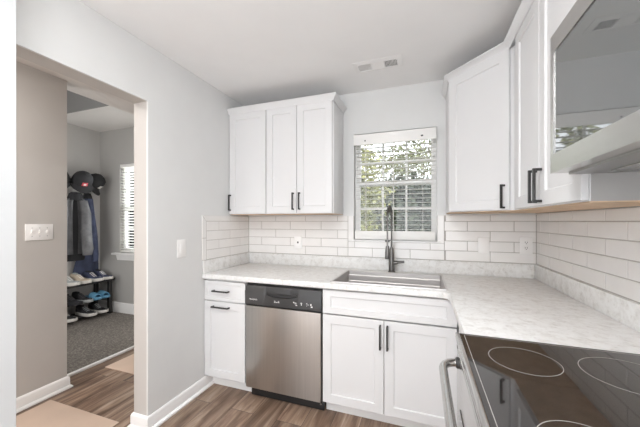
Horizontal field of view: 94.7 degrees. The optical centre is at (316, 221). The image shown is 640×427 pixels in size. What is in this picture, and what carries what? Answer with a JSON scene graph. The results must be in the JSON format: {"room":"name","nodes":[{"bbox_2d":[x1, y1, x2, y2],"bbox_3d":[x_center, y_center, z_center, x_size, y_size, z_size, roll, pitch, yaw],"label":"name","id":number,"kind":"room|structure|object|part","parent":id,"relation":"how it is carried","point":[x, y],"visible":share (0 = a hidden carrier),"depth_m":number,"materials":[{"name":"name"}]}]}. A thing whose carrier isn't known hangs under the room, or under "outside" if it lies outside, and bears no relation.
{"room":"kitchen","nodes":[
{"label":"kitchen","id":0,"kind":"room"},
{"bbox_2d":[0,0,15,426],"bbox_3d":[-1.687,0.106,-0.014,0.099,2.440,2.575,0,0,20],"label":"wall","id":1,"kind":"structure","parent":0,"point":[7,7],"depth_m":1.15,"materials":[{"name":"white paint"}]},
{"bbox_2d":[16,61,66,397],"bbox_3d":[-2.584,0.106,0.857,0.120,2.440,3.202,0,0,20],"label":"wall","id":2,"kind":"structure","parent":0,"point":[41,97],"depth_m":2.18,"materials":[{"name":"beige paint"}]},
{"bbox_2d":[25,224,52,240],"bbox_3d":[-2.035,0.081,2.170,0.016,0.118,0.168,0,0,20],"label":"light switch","id":3,"kind":"object","parent":2,"relation":"attached to","point":[32,231],"visible":1,"depth_m":2.16,"materials":[{"name":"white plastic"}]},
{"bbox_2d":[16,376,72,412],"bbox_3d":[-2.566,1.279,0.866,0.148,0.094,3.230,0,0,20],"label":"baseboard","id":4,"kind":"structure","parent":2,"relation":"attached to","point":[25,401],"depth_m":2.18,"materials":[{"name":"white paint"}]},
{"bbox_2d":[16,56,133,114],"bbox_3d":[-1.932,-1.244,1.417,1.094,0.260,4.700,0,0,20],"label":"ceiling","id":5,"kind":"structure","parent":0,"point":[73,85],"depth_m":2.53,"materials":[{"name":"paint"}]},
{"bbox_2d":[67,123,99,313],"bbox_3d":[-3.728,-0.330,3.143,0.110,3.288,2.920,0,0,20],"label":"wall","id":6,"kind":"structure","parent":0,"point":[83,144],"depth_m":4.17,"materials":[{"name":"grey paint"}]},
{"bbox_2d":[67,90,108,113],"bbox_3d":[-2.661,-1.650,3.474,1.670,0.650,0.019,0,0,20],"label":"wall","id":7,"kind":"structure","parent":0,"point":[75,102],"depth_m":3.53,"materials":[{"name":"grey paint"}]},
{"bbox_2d":[67,106,133,131],"bbox_3d":[-2.546,-1.649,3.792,1.670,0.650,0.655,0,0,20],"label":"ceiling","id":8,"kind":"structure","parent":0,"point":[107,118],"depth_m":3.84,"materials":[{"name":"paint"}]},
{"bbox_2d":[100,127,133,303],"bbox_3d":[-2.414,-0.330,4.156,1.670,3.288,0.120,0,0,20],"label":"wall","id":9,"kind":"structure","parent":0,"point":[116,146],"depth_m":4.28,"materials":[{"name":"grey paint"}]},
{"bbox_2d":[99,300,133,314],"bbox_3d":[-2.437,1.242,4.093,1.670,0.142,0.015,0,0,20],"label":"baseboard","id":10,"kind":"structure","parent":9,"relation":"attached to","point":[127,308],"depth_m":4.22,"materials":[{"name":"white paint"}]},
{"bbox_2d":[111,169,133,260],"bbox_3d":[-2.465,-0.130,4.140,0.955,1.378,0.176,0,0,20],"label":"window","id":11,"kind":"structure","parent":9,"relation":"in","point":[120,256],"depth_m":4.29,"materials":[{"name":"white paint"}]},
{"bbox_3d":[-2.474,0.470,4.114,0.955,0.028,0.120,0,0,20],"label":"sill","id":12,"kind":"part","parent":11,"relation":"part of","materials":[{"name":"white paint"}]},
{"bbox_2d":[120,163,133,251],"bbox_3d":[-2.466,-0.187,4.138,0.745,1.257,0.050,0,0,20],"label":"window blind","id":13,"kind":"object","parent":11,"relation":"attached to","point":[122,166],"visible":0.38,"depth_m":4.22,"materials":[{"name":"white plastic"}]},
{"bbox_3d":[-2.445,-0.183,4.194,0.755,1.273,0.050,0,0,20],"label":"frame","id":14,"kind":"part","parent":11,"relation":"part of","materials":[{"name":"white paint"}]},
{"bbox_3d":[-2.448,0.115,4.186,0.695,0.618,0.028,0,0,20],"label":"sash","id":15,"kind":"part","parent":11,"relation":"part of","materials":[{"name":"white paint"}]},
{"bbox_3d":[-2.440,-0.477,4.210,0.695,0.625,0.028,0,0,20],"label":"sash","id":16,"kind":"part","parent":11,"relation":"part of","materials":[{"name":"white paint"}]},
{"bbox_3d":[-2.448,0.115,4.186,0.659,0.558,0.004,0,0,20],"label":"pane","id":17,"kind":"part","parent":11,"relation":"part of","materials":[{"name":"clear glass"}]},
{"bbox_3d":[-2.440,-0.477,4.210,0.659,0.565,0.004,0,0,20],"label":"pane","id":18,"kind":"part","parent":11,"relation":"part of","materials":[{"name":"clear glass"}]},
{"bbox_2d":[16,0,248,415],"bbox_3d":[-1.392,0.106,1.126,0.121,2.440,5.120,0,0,20],"label":"wall","id":19,"kind":"structure","parent":0,"point":[188,117],"depth_m":1.94,"materials":[{"name":"paint"}]},
{"bbox_2d":[127,375,213,426],"bbox_3d":[-0.844,1.279,2.636,0.177,0.094,1.667,0,0,20],"label":"baseboard","id":20,"kind":"structure","parent":19,"relation":"attached to","point":[177,403],"depth_m":2.01,"materials":[{"name":"white paint"}]},
{"bbox_2d":[177,239,185,257],"bbox_3d":[-0.964,0.196,2.111,0.010,0.125,0.080,0,0,20],"label":"light switch","id":21,"kind":"object","parent":19,"relation":"attached to","point":[181,244],"visible":1,"depth_m":2.11,"materials":[{"name":"white plastic"}]},
{"bbox_2d":[202,215,248,260],"bbox_3d":[-0.783,0.132,2.614,0.008,0.355,0.653,0,0,20],"label":"backsplash","id":22,"kind":"structure","parent":19,"relation":"attached to","point":[222,236],"depth_m":2.56,"materials":[{"name":"white tile"}]},
{"bbox_2d":[16,312,403,426],"bbox_3d":[-1.546,1.370,1.182,5.550,0.112,5.120,0,0,20],"label":"floor","id":23,"kind":"structure","parent":0,"point":[100,390],"depth_m":2.19,"materials":[{"name":"brown wood"}]},
{"bbox_2d":[16,400,118,426],"bbox_3d":[-1.766,1.323,1.679,0.713,0.004,0.804,0,0,20],"label":"floor mat","id":24,"kind":"object","parent":23,"relation":"on","point":[51,413],"visible":1,"depth_m":1.97,"materials":[{"name":"beige fabric"}]},
{"bbox_2d":[67,278,114,318],"bbox_3d":[-3.264,1.063,3.733,0.350,0.500,1.205,0,0,20],"label":"shoe rack","id":25,"kind":"object","parent":23,"relation":"on","point":[109,281],"visible":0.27,"depth_m":4.18,"materials":[{"name":"black metal"}]},
{"bbox_2d":[67,313,77,322],"bbox_3d":[-3.157,1.194,3.718,0.342,0.124,0.125,0,0,20],"label":"sneaker","id":26,"kind":"object","parent":25,"relation":"on","point":[70,318],"visible":0.33,"depth_m":3.65,"materials":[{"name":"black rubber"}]},
{"bbox_2d":[67,276,80,285],"bbox_3d":[-3.145,0.751,3.751,0.342,0.124,0.125,0,0,20],"label":"sneaker","id":27,"kind":"object","parent":25,"relation":"on","point":[70,282],"visible":0.59,"depth_m":3.69,"materials":[{"name":"white fabric"}]},
{"bbox_2d":[67,294,82,305],"bbox_3d":[-3.138,1.004,3.772,0.342,0.124,0.125,0,0,18],"label":"shoe","id":28,"kind":"object","parent":25,"relation":"on","point":[71,301],"visible":0.62,"depth_m":3.72,"materials":[{"name":"black fabric"}]},
{"bbox_2d":[70,273,91,283],"bbox_3d":[-3.100,0.751,3.875,0.342,0.124,0.125,0,0,18],"label":"sneaker","id":29,"kind":"object","parent":25,"relation":"on","point":[75,276],"visible":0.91,"depth_m":3.85,"materials":[{"name":"beige fabric"}]},
{"bbox_2d":[71,291,92,302],"bbox_3d":[-3.094,1.004,3.892,0.342,0.124,0.125,0,0,18],"label":"shoe","id":30,"kind":"object","parent":25,"relation":"on","point":[76,295],"visible":0.85,"depth_m":3.87,"materials":[{"name":"grey fabric"}]},
{"bbox_2d":[75,305,96,316],"bbox_3d":[-3.077,1.194,3.939,0.342,0.124,0.125,0,0,18],"label":"sneaker","id":31,"kind":"object","parent":25,"relation":"on","point":[81,310],"visible":0.98,"depth_m":3.91,"materials":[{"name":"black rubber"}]},
{"bbox_3d":[-3.264,0.831,3.733,0.350,0.034,1.205,0,0,20],"label":"seat","id":32,"kind":"part","parent":25,"relation":"part of","materials":[{"name":"black paint"}]},
{"bbox_2d":[83,271,103,281],"bbox_3d":[-3.045,0.751,4.025,0.342,0.124,0.125,0,0,20],"label":"sneaker","id":33,"kind":"object","parent":25,"relation":"on","point":[87,274],"visible":0.94,"depth_m":4.00,"materials":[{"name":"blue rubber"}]},
{"bbox_2d":[85,292,101,299],"bbox_3d":[-3.061,1.018,4.027,0.311,0.097,0.112,0,0,19],"label":"sandal","id":34,"kind":"object","parent":25,"relation":"on","point":[96,296],"visible":0.85,"depth_m":3.98,"materials":[{"name":"blue plastic"}]},
{"bbox_3d":[-3.215,1.081,4.300,0.042,0.466,0.045,0,0,20],"label":"leg","id":35,"kind":"part","parent":25,"relation":"part of","materials":[{"name":"black paint"}]},
{"bbox_2d":[88,302,108,312],"bbox_3d":[-3.024,1.194,4.085,0.342,0.124,0.125,0,0,20],"label":"sneaker","id":36,"kind":"object","parent":25,"relation":"on","point":[93,306],"visible":0.94,"depth_m":4.06,"materials":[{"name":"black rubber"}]},
{"bbox_2d":[93,269,113,279],"bbox_3d":[-3.001,0.751,4.148,0.342,0.124,0.125,0,0,20],"label":"sneaker","id":37,"kind":"object","parent":25,"relation":"on","point":[99,273],"visible":0.87,"depth_m":4.12,"materials":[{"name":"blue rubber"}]},
{"bbox_2d":[97,290,109,297],"bbox_3d":[-3.023,1.018,4.132,0.311,0.097,0.112,0,0,20],"label":"sandal","id":38,"kind":"object","parent":25,"relation":"on","point":[104,294],"visible":0.74,"depth_m":4.08,"materials":[{"name":"blue plastic"}]},
{"bbox_3d":[-2.949,1.081,4.204,0.042,0.466,0.045,0,0,20],"label":"leg","id":39,"kind":"part","parent":25,"relation":"part of","materials":[{"name":"black paint"}]},
{"bbox_2d":[67,346,133,376],"bbox_3d":[-1.890,1.315,3.110,0.032,0.022,1.490,0,0,20],"label":"trim","id":40,"kind":"structure","parent":23,"relation":"on","point":[131,347],"depth_m":2.73,"materials":[{"name":"white paint"}]},
{"bbox_2d":[106,354,133,373],"bbox_3d":[-1.471,1.323,2.836,0.718,0.004,0.618,0,0,20],"label":"floor mat","id":41,"kind":"object","parent":23,"relation":"on","point":[126,364],"visible":0.24,"depth_m":2.69,"materials":[{"name":"beige fabric"}]},
{"bbox_2d":[205,279,251,391],"bbox_3d":[-0.607,0.891,2.548,0.376,0.869,0.664,0,0,20],"label":"base cabinet","id":42,"kind":"object","parent":23,"relation":"on","point":[225,306],"visible":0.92,"depth_m":2.27,"materials":[{"name":"white paint"}]},
{"bbox_3d":[-0.738,0.664,2.260,0.155,0.010,0.033,0,0,20],"label":"handle","id":43,"kind":"part","parent":42,"relation":"part of","materials":[{"name":"black metal"}]},
{"bbox_3d":[-0.736,0.541,2.260,0.145,0.010,0.033,0,0,20],"label":"handle","id":44,"kind":"part","parent":42,"relation":"part of","materials":[{"name":"black metal"}]},
{"bbox_3d":[-0.706,0.542,2.276,0.374,0.152,0.020,0,0,20],"label":"drawer","id":45,"kind":"part","parent":42,"relation":"part of","materials":[{"name":"white paint"}]},
{"bbox_3d":[-0.706,0.920,2.276,0.374,0.588,0.020,0,0,20],"label":"door","id":46,"kind":"part","parent":42,"relation":"part of","materials":[{"name":"white paint"}]},
{"bbox_2d":[245,282,324,409],"bbox_3d":[-0.143,0.893,2.377,0.603,0.858,0.615,0,0,20],"label":"dishwasher","id":47,"kind":"object","parent":23,"relation":"on","point":[284,323],"visible":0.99,"depth_m":2.09,"materials":[{"name":"metal"}]},
{"bbox_3d":[-0.242,0.548,2.110,0.599,0.148,0.043,0,0,20],"label":"control panel","id":48,"kind":"part","parent":47,"relation":"part of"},
{"bbox_3d":[-0.217,1.280,2.160,0.582,0.084,0.015,0,0,20],"label":"toe plate","id":49,"kind":"part","parent":47,"relation":"part of","materials":[{"name":"black plastic"}]},
{"bbox_2d":[323,288,456,426],"bbox_3d":[0.533,0.891,2.135,0.829,0.869,0.664,0,0,20],"label":"base cabinet","id":50,"kind":"object","parent":23,"relation":"on","point":[383,354],"visible":0.91,"depth_m":1.85,"materials":[{"name":"white paint"}]},
{"bbox_3d":[0.238,0.926,1.933,0.405,0.592,0.020,0,0,20],"label":"door","id":51,"kind":"part","parent":50,"relation":"part of","materials":[{"name":"white paint"}]},
{"bbox_3d":[0.401,0.731,1.847,0.010,0.150,0.033,0,0,20],"label":"handle","id":52,"kind":"part","parent":50,"relation":"part of","materials":[{"name":"black metal"}]},
{"bbox_3d":[0.442,0.731,1.832,0.010,0.150,0.033,0,0,20],"label":"handle","id":53,"kind":"part","parent":50,"relation":"part of","materials":[{"name":"black metal"}]},
{"bbox_3d":[0.628,0.926,1.792,0.417,0.592,0.020,0,0,20],"label":"door","id":54,"kind":"part","parent":50,"relation":"part of","materials":[{"name":"white paint"}]},
{"bbox_2d":[439,332,639,426],"bbox_3d":[0.651,0.866,0.628,0.694,0.920,0.758,0,0,20],"label":"electric range","id":55,"kind":"object","parent":23,"relation":"on","point":[502,382],"visible":1,"depth_m":0.75,"materials":[{"name":"glass"}]},
{"bbox_3d":[0.356,0.493,0.735,0.067,0.026,0.660,0,0,20],"label":"handle","id":56,"kind":"part","parent":55,"relation":"part of","materials":[{"name":"metal"}]},
{"bbox_3d":[0.490,0.493,1.024,0.010,0.037,0.038,0,0,20],"label":"handle mount","id":57,"kind":"part","parent":55,"relation":"part of","materials":[{"name":"silver metal"}]},
{"bbox_3d":[0.386,0.776,0.725,0.003,0.300,0.538,0,0,20],"label":"door glass","id":58,"kind":"part","parent":55,"relation":"part of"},
{"bbox_3d":[0.404,0.742,0.718,0.037,0.557,0.750,0,0,20],"label":"oven door","id":59,"kind":"part","parent":55,"relation":"part of","materials":[{"name":"metal"}]},
{"bbox_3d":[1.085,0.891,1.587,0.576,0.869,1.318,0,0,20],"label":"base cabinet","id":60,"kind":"object","parent":23,"relation":"on","visible":0},
{"bbox_2d":[202,252,639,353],"bbox_3d":[0.229,0.381,1.894,2.395,0.142,1.324,0,0,20],"label":"countertop","id":61,"kind":"structure","parent":60,"relation":"on","point":[525,302],"depth_m":1.65,"materials":[{"name":"stone"}]},
{"bbox_2d":[330,270,447,289],"bbox_3d":[0.520,0.523,2.103,0.737,0.233,0.504,0,0,20],"label":"sink","id":62,"kind":"object","parent":61,"relation":"in","point":[408,280],"visible":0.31,"depth_m":2.29,"materials":[{"name":"metal"}]},
{"bbox_2d":[385,205,403,271],"bbox_3d":[0.613,0.144,2.290,0.133,0.536,0.218,0,0,20],"label":"kitchen faucet","id":63,"kind":"object","parent":61,"relation":"on","point":[389,253],"visible":0.98,"depth_m":2.35,"materials":[{"name":"black metal"}]},
{"bbox_2d":[79,0,521,105],"bbox_3d":[-0.216,-1.174,0.449,2.550,0.120,4.650,0,0,20],"label":"ceiling","id":64,"kind":"structure","parent":0,"point":[253,52],"depth_m":1.78,"materials":[{"name":"paint"}]},
{"bbox_2d":[352,54,402,73],"bbox_3d":[0.437,-1.109,2.095,0.336,0.008,0.152,0,0,20],"label":"ceiling vent","id":65,"kind":"object","parent":64,"relation":"in","point":[392,61],"visible":1,"depth_m":2.08,"materials":[{"name":"white plastic"}]},
{"bbox_2d":[249,80,536,327],"bbox_3d":[0.481,0.106,2.590,2.401,2.440,0.150,0,0,20],"label":"wall","id":66,"kind":"structure","parent":0,"point":[420,105],"depth_m":2.44,"materials":[{"name":"paint"}]},
{"bbox_2d":[228,110,266,214],"bbox_3d":[-0.555,-0.506,2.700,0.370,0.899,0.346,0,0,20],"label":"upper cabinet","id":67,"kind":"object","parent":66,"relation":"attached to","point":[247,131],"visible":0.81,"depth_m":2.57,"materials":[{"name":"white paint"}]},
{"bbox_3d":[-0.768,-0.162,2.611,0.010,0.140,0.033,0,0,20],"label":"handle","id":68,"kind":"part","parent":67,"relation":"part of","materials":[{"name":"black metal"}]},
{"bbox_3d":[-0.547,-0.058,2.721,0.366,0.004,0.285,0,0,20],"label":"panel","id":69,"kind":"part","parent":67,"relation":"part of","materials":[{"name":"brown wood"}]},
{"bbox_2d":[294,236,301,248],"bbox_3d":[-0.170,0.198,2.733,0.075,0.115,0.007,0,0,20],"label":"wall outlet","id":70,"kind":"object","parent":66,"relation":"attached to","point":[297,239],"visible":1,"depth_m":2.73,"materials":[{"name":"white plastic"}]},
{"bbox_2d":[266,100,342,214],"bbox_3d":[-0.099,-0.506,2.534,0.594,0.899,0.346,0,0,20],"label":"upper cabinet","id":71,"kind":"object","parent":66,"relation":"attached to","point":[304,143],"visible":0.96,"depth_m":2.40,"materials":[{"name":"white paint"}]},
{"bbox_3d":[-0.290,-0.508,2.463,0.279,0.887,0.018,0,0,20],"label":"door","id":72,"kind":"part","parent":71,"relation":"part of","materials":[{"name":"white paint"}]},
{"bbox_2d":[227,92,346,114],"bbox_3d":[-0.261,-0.968,2.594,1.000,0.046,0.346,0,0,20],"label":"crown molding","id":73,"kind":"structure","parent":71,"relation":"attached to","point":[333,96],"depth_m":2.43,"materials":[{"name":"white paint"}]},
{"bbox_3d":[-0.192,-0.162,2.401,0.010,0.140,0.033,0,0,20],"label":"handle","id":74,"kind":"part","parent":71,"relation":"part of","materials":[{"name":"black metal"}]},
{"bbox_3d":[-0.091,-0.058,2.555,0.590,0.004,0.285,0,0,20],"label":"panel","id":75,"kind":"part","parent":71,"relation":"part of","materials":[{"name":"brown wood"}]},
{"bbox_3d":[-0.014,-0.508,2.363,0.300,0.887,0.018,0,0,20],"label":"door","id":76,"kind":"part","parent":71,"relation":"part of","materials":[{"name":"white paint"}]},
{"bbox_2d":[249,215,536,263],"bbox_3d":[0.454,0.132,2.515,2.401,0.355,0.008,0,0,20],"label":"backsplash","id":77,"kind":"structure","parent":66,"relation":"attached to","point":[458,235],"depth_m":2.38,"materials":[{"name":"white tile"}]},
{"bbox_2d":[348,239,439,242],"bbox_3d":[0.642,0.168,2.477,0.740,0.014,0.080,0,0,20],"label":"window sill","id":78,"kind":"structure","parent":66,"relation":"attached to","point":[365,240],"depth_m":2.43,"materials":[{"name":"white paint"}]},
{"bbox_2d":[356,138,436,240],"bbox_3d":[0.674,-0.292,2.535,0.669,0.920,0.072,0,0,20],"label":"window","id":79,"kind":"structure","parent":66,"relation":"in","point":[420,181],"depth_m":2.51,"materials":[{"name":"white paint"}]},
{"bbox_2d":[354,127,436,240],"bbox_3d":[0.643,-0.291,2.451,0.661,0.890,0.080,0,0,20],"label":"window blind","id":80,"kind":"object","parent":79,"relation":"attached to","point":[424,133],"visible":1,"depth_m":2.42,"materials":[{"name":"white plastic"}]},
{"bbox_3d":[0.640,-0.303,2.442,0.003,0.772,0.042,0,0,20],"label":"ladder cord","id":81,"kind":"part","parent":80,"relation":"part of","materials":[{"name":"white fabric"}]},
{"bbox_3d":[0.642,0.118,2.446,0.641,0.071,0.050,0,0,20],"label":"rail","id":82,"kind":"part","parent":80,"relation":"part of","materials":[{"name":"white plastic"}]},
{"bbox_3d":[0.681,-0.513,2.554,0.633,0.408,0.028,0,0,20],"label":"sash","id":83,"kind":"part","parent":79,"relation":"part of","materials":[{"name":"white paint"}]},
{"bbox_3d":[0.671,-0.106,2.528,0.633,0.487,0.028,0,0,20],"label":"sash","id":84,"kind":"part","parent":79,"relation":"part of","materials":[{"name":"white paint"}]},
{"bbox_2d":[478,238,488,253],"bbox_3d":[1.260,0.184,2.215,0.075,0.118,0.006,0,0,20],"label":"wall plate","id":85,"kind":"object","parent":66,"relation":"attached to","point":[483,243],"visible":1,"depth_m":2.21,"materials":[{"name":"white plastic"}]},
{"bbox_2d":[520,237,532,253],"bbox_3d":[1.513,0.176,2.122,0.078,0.122,0.008,0,0,20],"label":"wall outlet","id":86,"kind":"object","parent":66,"relation":"attached to","point":[526,243],"visible":1,"depth_m":2.12,"materials":[{"name":"white plastic"}]},
{"bbox_2d":[537,206,639,302],"bbox_3d":[0.913,0.106,0.040,0.150,2.440,4.650,0,0,20],"label":"wall","id":87,"kind":"structure","parent":0,"point":[632,206],"depth_m":1.38,"materials":[{"name":"paint"}]},
{"bbox_2d":[446,46,575,213],"bbox_3d":[1.192,-0.512,1.917,0.603,0.911,0.627,0,0,20],"label":"upper cabinet","id":88,"kind":"object","parent":87,"relation":"attached to","point":[479,100],"visible":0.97,"depth_m":1.80,"materials":[{"name":"white paint"}]},
{"bbox_3d":[0.996,-0.514,1.829,0.018,0.899,0.414,0,0,-23],"label":"door","id":89,"kind":"part","parent":88,"relation":"part of","materials":[{"name":"white paint"}]},
{"bbox_2d":[442,0,533,98],"bbox_3d":[0.862,-0.980,1.236,0.267,0.046,2.186,0,0,11],"label":"crown molding","id":90,"kind":"structure","parent":88,"relation":"attached to","point":[525,5],"depth_m":1.67,"materials":[{"name":"white paint"}]},
{"bbox_3d":[1.045,-0.138,1.652,0.033,0.135,0.010,0,0,-23],"label":"handle","id":91,"kind":"part","parent":88,"relation":"part of","materials":[{"name":"black metal"}]},
{"bbox_3d":[1.195,-0.058,1.920,0.595,0.004,0.614,0,0,20],"label":"panel","id":92,"kind":"part","parent":88,"relation":"part of","materials":[{"name":"brown wood"}]},
{"bbox_2d":[514,0,639,210],"bbox_3d":[1.074,-0.512,1.216,0.346,0.911,0.786,0,0,20],"label":"upper cabinet","id":93,"kind":"object","parent":87,"relation":"attached to","point":[535,188],"visible":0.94,"depth_m":1.21,"materials":[{"name":"white paint"}]},
{"bbox_3d":[0.994,-0.514,1.383,0.018,0.899,0.332,0,0,20],"label":"door","id":94,"kind":"part","parent":93,"relation":"part of","materials":[{"name":"white paint"}]},
{"bbox_3d":[0.922,-0.146,1.255,0.033,0.140,0.010,0,0,20],"label":"handle","id":95,"kind":"part","parent":93,"relation":"part of","materials":[{"name":"black metal"}]},
{"bbox_3d":[0.903,-0.146,1.204,0.033,0.140,0.010,0,0,20],"label":"handle","id":96,"kind":"part","parent":93,"relation":"part of","materials":[{"name":"black metal"}]},
{"bbox_3d":[0.877,-0.514,1.059,0.018,0.899,0.345,0,0,20],"label":"door","id":97,"kind":"part","parent":93,"relation":"part of","materials":[{"name":"white paint"}]},
{"bbox_3d":[1.095,-0.058,1.209,0.285,0.004,0.780,0,0,20],"label":"panel","id":98,"kind":"part","parent":93,"relation":"part of","materials":[{"name":"brown wood"}]},
{"bbox_3d":[0.965,-0.513,0.839,0.290,0.905,0.002,0,0,20],"label":"panel","id":99,"kind":"part","parent":93,"relation":"part of","materials":[{"name":"white wood"}]},
{"bbox_2d":[537,207,639,303],"bbox_3d":[1.187,0.128,1.027,0.008,0.363,2.293,0,0,20],"label":"backsplash","id":100,"kind":"structure","parent":87,"relation":"attached to","point":[600,249],"depth_m":1.37,"materials":[{"name":"white tile"}]},
{"bbox_3d":[0.826,-0.772,0.486,0.314,0.391,0.756,0,0,20],"label":"upper cabinet","id":101,"kind":"object","parent":87,"relation":"attached to","visible":0},
{"bbox_2d":[550,0,639,174],"bbox_3d":[0.760,-0.355,0.507,0.432,0.432,0.759,0,0,20],"label":"microwave","id":102,"kind":"object","parent":101,"relation":"attached to","point":[595,49],"visible":1,"depth_m":0.70,"materials":[{"name":"metal"}]},
{"bbox_3d":[-3.372,-0.552,3.823,0.095,0.135,0.880,0,0,20],"label":"coat rack","id":103,"kind":"object","parent":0,"visible":0},
{"bbox_2d":[67,172,70,187],"bbox_3d":[-3.280,-0.528,3.751,0.217,0.302,0.233,0,0,39],"label":"baseball cap","id":104,"kind":"object","parent":103,"relation":"hanging from","point":[68,176],"visible":0.14,"depth_m":3.79,"materials":[{"name":"black fabric"}]},
{"bbox_2d":[67,192,93,261],"bbox_3d":[-3.157,0.073,3.854,0.186,0.905,0.409,0,0,20],"label":"jacket","id":105,"kind":"object","parent":103,"relation":"hanging from","point":[79,222],"visible":0.8,"depth_m":3.89,"materials":[{"name":"grey fabric"}]},
{"bbox_3d":[-3.222,0.061,3.798,0.102,0.750,0.168,0,0,20],"label":"panel","id":106,"kind":"part","parent":105,"relation":"part of","materials":[{"name":"grey fabric"}]},
{"bbox_3d":[-3.153,0.061,3.979,0.103,0.750,0.170,0,0,20],"label":"panel","id":107,"kind":"part","parent":105,"relation":"part of","materials":[{"name":"grey fabric"}]},
{"bbox_2d":[71,171,92,192],"bbox_3d":[-3.125,-0.519,3.934,0.237,0.304,0.213,0,0,-37],"label":"baseball cap","id":108,"kind":"object","parent":103,"relation":"hanging from","point":[82,181],"visible":1,"depth_m":3.88,"materials":[{"name":"grey fabric"}]},
{"bbox_2d":[73,193,98,276],"bbox_3d":[-3.251,0.191,4.153,0.152,1.170,0.339,0,0,37],"label":"jacket","id":109,"kind":"object","parent":103,"relation":"hanging from","point":[90,263],"visible":0.55,"depth_m":4.16,"materials":[{"name":"blue fabric"}]},
{"bbox_2d":[91,173,105,195],"bbox_3d":[-3.102,-0.518,4.168,0.188,0.314,0.248,0,0,-6],"label":"baseball cap","id":110,"kind":"object","parent":103,"relation":"hanging from","point":[99,181],"visible":0.9,"depth_m":4.12,"materials":[{"name":"black fabric"}]},
{"bbox_3d":[-3.086,-0.579,4.173,0.144,0.221,0.230,-24,4,-8],"label":"crown","id":111,"kind":"part","parent":110,"relation":"part of","materials":[{"name":"black fabric"}]},
{"label":"outside","id":112,"kind":"structure","parent":0,"visible":0},
{"bbox_3d":[13.087,1.826,40.860,80.000,0.100,79.300,0,0,20],"label":"ground","id":113,"kind":"structure","parent":112,"visible":0},
{"bbox_2d":[362,181,380,230],"bbox_3d":[2.956,-0.670,21.131,3.998,5.157,4.317,0,0,4],"label":"tree","id":114,"kind":"object","parent":113,"relation":"on","point":[374,229],"visible":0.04,"depth_m":20.24,"materials":[{"name":"green plant"}]},
{"bbox_2d":[361,145,396,230],"bbox_3d":[1.090,-0.812,9.593,3.212,5.185,2.716,0,0,-16],"label":"tree","id":115,"kind":"object","parent":113,"relation":"on","point":[372,195],"visible":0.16,"depth_m":9.16,"materials":[{"name":"green plant"}]},
{"bbox_2d":[370,172,430,230],"bbox_3d":[5.046,-0.364,15.099,4.866,4.495,4.331,0,0,-13],"label":"tree","id":116,"kind":"object","parent":113,"relation":"on","point":[398,225],"visible":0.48,"depth_m":14.06,"materials":[{"name":"green plant"}]},
{"bbox_2d":[370,140,430,179],"bbox_3d":[7.310,-2.764,24.684,6.527,9.085,6.539,0,0,20],"label":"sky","id":117,"kind":"structure","parent":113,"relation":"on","point":[402,170],"depth_m":23.71,"materials":[{"name":"white"}]}
]}

